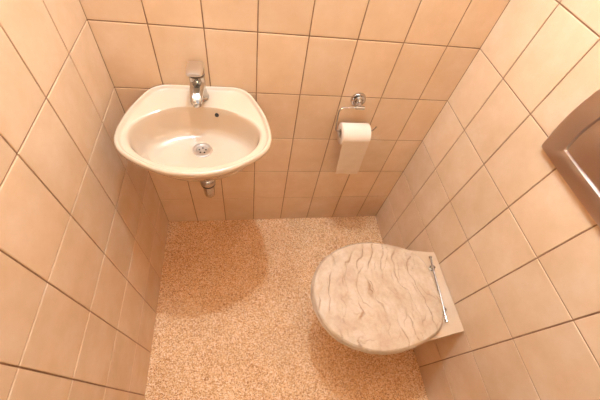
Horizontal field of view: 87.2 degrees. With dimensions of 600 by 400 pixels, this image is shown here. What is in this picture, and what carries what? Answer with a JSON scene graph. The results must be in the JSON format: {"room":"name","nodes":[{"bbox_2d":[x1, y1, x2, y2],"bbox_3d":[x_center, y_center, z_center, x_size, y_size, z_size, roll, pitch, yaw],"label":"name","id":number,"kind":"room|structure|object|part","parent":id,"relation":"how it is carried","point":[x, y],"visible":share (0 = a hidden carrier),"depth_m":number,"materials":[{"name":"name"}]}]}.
{"room":"toilet room","nodes":[
{"label":"toilet room","id":0,"kind":"room"},
{"bbox_2d":[0,0,168,399],"bbox_3d":[-0.463,0.043,0.219,0.060,2.440,1.508,-1,56,-10],"label":"wall","id":1,"kind":"structure","parent":0,"point":[84,226],"depth_m":0.70,"materials":[{"name":"beige tile"}]},
{"bbox_2d":[144,216,427,399],"bbox_3d":[-0.040,0.747,1.334,1.254,0.060,1.640,-1,56,-10],"label":"floor","id":2,"kind":"structure","parent":0,"point":[236,319],"depth_m":1.40,"materials":[{"name":"beige stone"}]},
{"bbox_2d":[79,0,509,221],"bbox_3d":[0.037,-0.611,0.755,1.142,2.440,0.060,-1,56,-10],"label":"wall","id":3,"kind":"structure","parent":0,"point":[302,62],"depth_m":1.00,"materials":[{"name":"beige tile"}]},
{"bbox_2d":[114,84,271,180],"bbox_3d":[-0.302,-0.173,0.954,0.420,0.146,0.363,-1,56,-10],"label":"washbasin","id":4,"kind":"object","parent":3,"relation":"attached to","point":[162,132],"visible":0.98,"depth_m":0.96,"materials":[{"name":"beige ceramic"}]},
{"bbox_2d":[186,61,208,107],"bbox_3d":[-0.298,-0.328,0.909,0.057,0.114,0.114,-1,56,-10],"label":"mixer tap","id":5,"kind":"object","parent":4,"relation":"on","point":[199,94],"visible":1,"depth_m":0.89,"materials":[{"name":"silver metal"}]},
{"bbox_3d":[-0.293,-0.365,0.877,0.045,0.018,0.072,-1,56,-10],"label":"lever","id":6,"kind":"part","parent":5,"relation":"part of","materials":[{"name":"silver metal"}]},
{"bbox_3d":[-0.298,-0.307,0.911,0.043,0.043,0.083,-1,56,-10],"label":"spout","id":7,"kind":"part","parent":5,"relation":"part of","materials":[{"name":"silver metal"}]},
{"bbox_2d":[200,180,215,197],"bbox_3d":[-0.335,-0.137,1.149,0.068,0.225,0.198,-1,56,-10],"label":"trap","id":8,"kind":"object","parent":4,"relation":"attached to","point":[208,186],"visible":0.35,"depth_m":1.12,"materials":[{"name":"silver metal"}]},
{"bbox_2d":[335,93,376,131],"bbox_3d":[0.207,-0.310,1.123,0.157,0.124,0.066,-1,56,-10],"label":"paper holder","id":9,"kind":"object","parent":3,"relation":"attached to","point":[358,99],"visible":0.85,"depth_m":1.10,"materials":[{"name":"silver metal"}]},
{"bbox_2d":[336,122,370,173],"bbox_3d":[0.195,-0.199,1.229,0.119,0.240,0.081,-1,56,-10],"label":"toilet roll","id":10,"kind":"object","parent":9,"relation":"hanging from","point":[354,138],"visible":0.97,"depth_m":1.16,"materials":[{"name":"beige paper"}]},
{"bbox_3d":[0.206,-0.286,1.127,0.157,0.091,0.032,-1,56,-10],"label":"wire arm","id":11,"kind":"part","parent":9,"relation":"part of","materials":[{"name":"silver metal"}]},
{"bbox_2d":[376,0,599,399],"bbox_3d":[0.713,0.021,0.426,0.060,2.440,1.508,-1,56,-10],"label":"wall","id":12,"kind":"structure","parent":0,"point":[517,252],"depth_m":0.89,"materials":[{"name":"beige tile"}]},
{"bbox_2d":[311,242,463,354],"bbox_3d":[0.276,0.419,1.251,0.527,0.361,0.396,-1,56,-10],"label":"toilet","id":13,"kind":"object","parent":12,"relation":"attached to","point":[371,298],"visible":1,"depth_m":1.09,"materials":[{"name":"beige ceramic"},{"name":"marble"},{"name":"chrome"}]},
{"bbox_3d":[0.508,0.321,1.158,0.007,0.007,0.233,4,55,-6],"label":"hinge rod","id":14,"kind":"part","parent":13,"relation":"part of","materials":[{"name":"silver metal"}]},
{"bbox_2d":[541,89,599,226],"bbox_3d":[0.638,-0.063,0.627,0.013,0.198,0.327,-1,56,-10],"label":"flush plate","id":15,"kind":"object","parent":12,"relation":"attached to","point":[573,147],"visible":1,"depth_m":0.69,"materials":[{"name":"brown metal"}]}
]}

